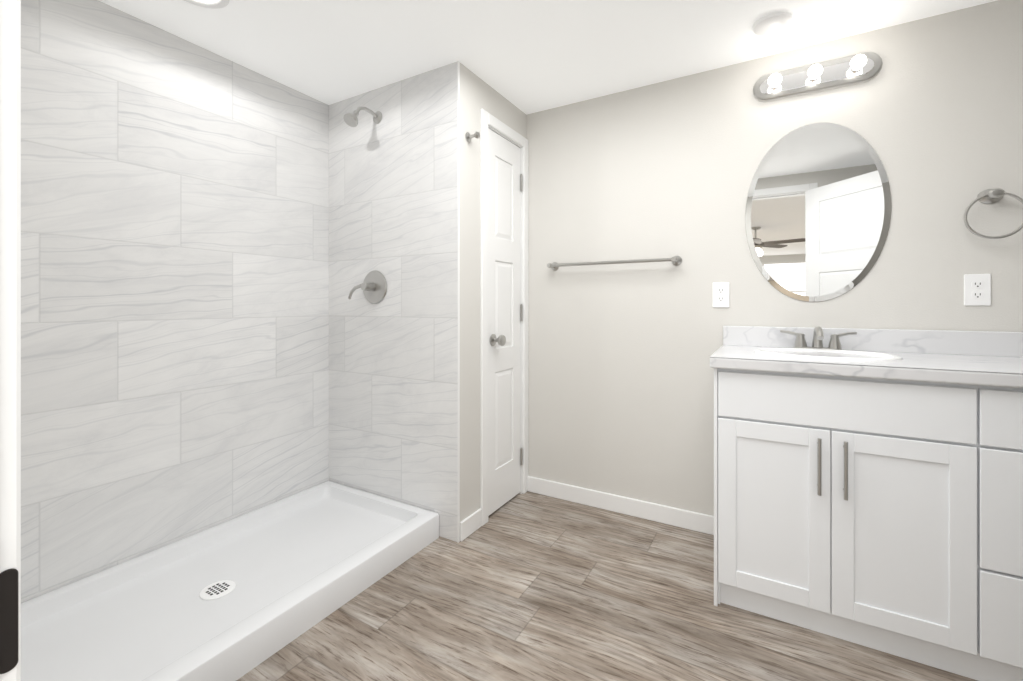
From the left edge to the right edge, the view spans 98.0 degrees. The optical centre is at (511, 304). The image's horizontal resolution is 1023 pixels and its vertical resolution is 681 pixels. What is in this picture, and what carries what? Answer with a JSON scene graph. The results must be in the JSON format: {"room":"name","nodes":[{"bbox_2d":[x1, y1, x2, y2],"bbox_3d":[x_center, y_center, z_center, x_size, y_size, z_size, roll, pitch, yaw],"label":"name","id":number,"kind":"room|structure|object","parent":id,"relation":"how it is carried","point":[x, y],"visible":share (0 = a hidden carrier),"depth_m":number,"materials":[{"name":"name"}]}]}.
{"room":"bathroom","nodes":[
{"label":"bathroom","id":0,"kind":"room"},
{"bbox_2d":[0,0,20,680],"bbox_3d":[-0.081,0.034,0.093,0.939,2.092,0.150,0,0,30],"label":"door frame","id":1,"kind":"structure","parent":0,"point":[10,340],"depth_m":0.36,"materials":[{"name":"white wood"}]},
{"bbox_2d":[21,0,328,602],"bbox_3d":[-1.400,-0.015,1.814,0.010,2.190,1.542,0,0,30],"label":"tiled wall","id":2,"kind":"structure","parent":0,"point":[209,240],"depth_m":1.78,"materials":[{"name":"white tile"}]},
{"bbox_2d":[329,61,459,542],"bbox_3d":[-0.617,-0.015,2.245,0.874,2.190,0.012,0,0,30],"label":"tiled wall","id":3,"kind":"structure","parent":0,"point":[394,182],"depth_m":2.20,"materials":[{"name":"white tile"}]},
{"bbox_2d":[343,107,381,126],"bbox_3d":[-0.735,-0.926,2.192,0.070,0.131,0.202,0,0,30],"label":"shower head","id":4,"kind":"object","parent":3,"relation":"attached to","point":[351,119],"visible":1,"depth_m":2.15},
{"bbox_2d":[348,270,386,303],"bbox_3d":[-0.732,-0.092,2.256,0.192,0.172,0.087,0,0,30],"label":"shower valve","id":5,"kind":"object","parent":3,"relation":"attached to","point":[373,286],"visible":1,"depth_m":2.26,"materials":[{"name":"silver metal"}]},
{"bbox_2d":[99,0,996,114],"bbox_3d":[-1.024,-1.150,-2.174,5.200,0.080,9.610,0,0,30],"label":"ceiling","id":6,"kind":"structure","parent":0,"point":[526,57],"depth_m":1.84,"materials":[{"name":"white paint"}]},
{"bbox_2d":[184,0,229,8],"bbox_3d":[-1.107,-1.106,1.563,0.198,0.007,0.198,0,0,30],"label":"recessed light","id":7,"kind":"object","parent":6,"relation":"in","point":[214,4],"visible":1,"depth_m":1.63,"materials":[{"name":"white"}]},
{"bbox_2d":[753,12,791,35],"bbox_3d":[1.023,-1.099,1.749,0.134,0.020,0.134,0,0,30],"label":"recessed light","id":8,"kind":"object","parent":6,"relation":"attached to","point":[772,23],"visible":1,"depth_m":1.73,"materials":[{"name":"white"}]},
{"bbox_2d":[236,491,977,680],"bbox_3d":[0.520,1.110,1.114,4.254,0.060,2.370,0,0,30],"label":"floor","id":9,"kind":"structure","parent":0,"point":[529,586],"depth_m":1.51,"materials":[{"name":"brown wood"}]},
{"bbox_2d":[21,481,438,680],"bbox_3d":[-1.055,1.025,1.610,0.787,0.110,1.526,0,0,30],"label":"shower pan","id":10,"kind":"object","parent":9,"relation":"on","point":[236,598],"visible":1,"depth_m":1.57,"materials":[{"name":"white plastic"}]},
{"bbox_2d":[710,326,1022,680],"bbox_3d":[1.319,0.583,1.549,1.099,0.994,0.572,0,0,30],"label":"bathroom vanity","id":11,"kind":"object","parent":9,"relation":"on","point":[868,487],"visible":1,"depth_m":1.39,"materials":[{"name":"painted wood"},{"name":"marble"},{"name":"brushed nickel"}]},
{"bbox_2d":[460,0,1022,521],"bbox_3d":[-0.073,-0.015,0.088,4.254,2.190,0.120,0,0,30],"label":"wall","id":12,"kind":"structure","parent":0,"point":[620,386],"depth_m":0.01,"materials":[{"name":"white paint"}]},
{"bbox_2d":[465,132,479,141],"bbox_3d":[-0.177,-0.788,2.075,0.061,0.044,0.044,0,0,30],"label":"robe hook","id":13,"kind":"object","parent":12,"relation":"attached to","point":[468,136],"visible":1,"depth_m":2.07,"materials":[{"name":"silver metal"}]},
{"bbox_2d":[480,109,527,525],"bbox_3d":[-0.071,0.060,2.406,0.115,2.040,0.482,0,0,30],"label":"door frame","id":14,"kind":"structure","parent":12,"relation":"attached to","point":[496,125],"depth_m":2.21,"materials":[{"name":"white wood"}]},
{"bbox_2d":[488,128,522,515],"bbox_3d":[-0.051,0.086,2.400,0.177,1.963,0.364,0,0,30],"label":"closet door","id":15,"kind":"structure","parent":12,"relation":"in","point":[505,317],"depth_m":2.38,"materials":[{"name":"painted wood"},{"name":"brushed nickel"}]},
{"bbox_2d":[547,256,681,270],"bbox_3d":[0.506,-0.217,2.305,0.700,0.048,0.080,0,0,30],"label":"towel bar","id":16,"kind":"object","parent":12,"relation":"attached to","point":[675,260],"visible":1,"depth_m":2.25,"materials":[{"name":"silver metal"}]},
{"bbox_2d":[528,476,713,534],"bbox_3d":[1.436,1.036,1.809,3.122,0.088,0.012,0,0,30],"label":"baseboard","id":17,"kind":"structure","parent":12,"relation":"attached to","point":[659,513],"depth_m":2.29,"materials":[{"name":"white wood"}]},
{"bbox_2d":[712,282,728,306],"bbox_3d":[0.977,-0.047,2.075,0.072,0.117,0.007,0,0,30],"label":"electrical outlet","id":18,"kind":"object","parent":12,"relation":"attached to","point":[720,294],"visible":1,"depth_m":2.07,"materials":[{"name":"white plastic"}]},
{"bbox_2d":[745,123,890,301],"bbox_3d":[1.286,-0.394,1.896,0.514,0.760,0.006,0,0,30],"label":"mirror","id":19,"kind":"object","parent":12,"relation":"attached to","point":[818,213],"visible":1,"depth_m":1.89,"materials":[{"name":"clear glass"}]},
{"bbox_2d":[753,52,882,101],"bbox_3d":[1.262,-0.960,1.854,0.455,0.118,0.104,0,0,30],"label":"sconce","id":20,"kind":"object","parent":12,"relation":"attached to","point":[856,69],"visible":1,"depth_m":1.85,"materials":[{"name":"silver metal"}]},
{"bbox_2d":[964,274,990,305],"bbox_3d":[1.722,-0.056,1.645,0.072,0.117,0.007,0,0,30],"label":"electrical outlet","id":21,"kind":"object","parent":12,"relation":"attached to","point":[977,289],"visible":1,"depth_m":1.64,"materials":[{"name":"white plastic"}]},
{"bbox_2d":[964,188,1022,238],"bbox_3d":[1.737,-0.330,1.603,0.167,0.190,0.066,0,0,30],"label":"towel ring","id":22,"kind":"object","parent":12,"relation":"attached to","point":[989,196],"visible":1,"depth_m":1.60,"materials":[{"name":"silver metal"}]}
]}

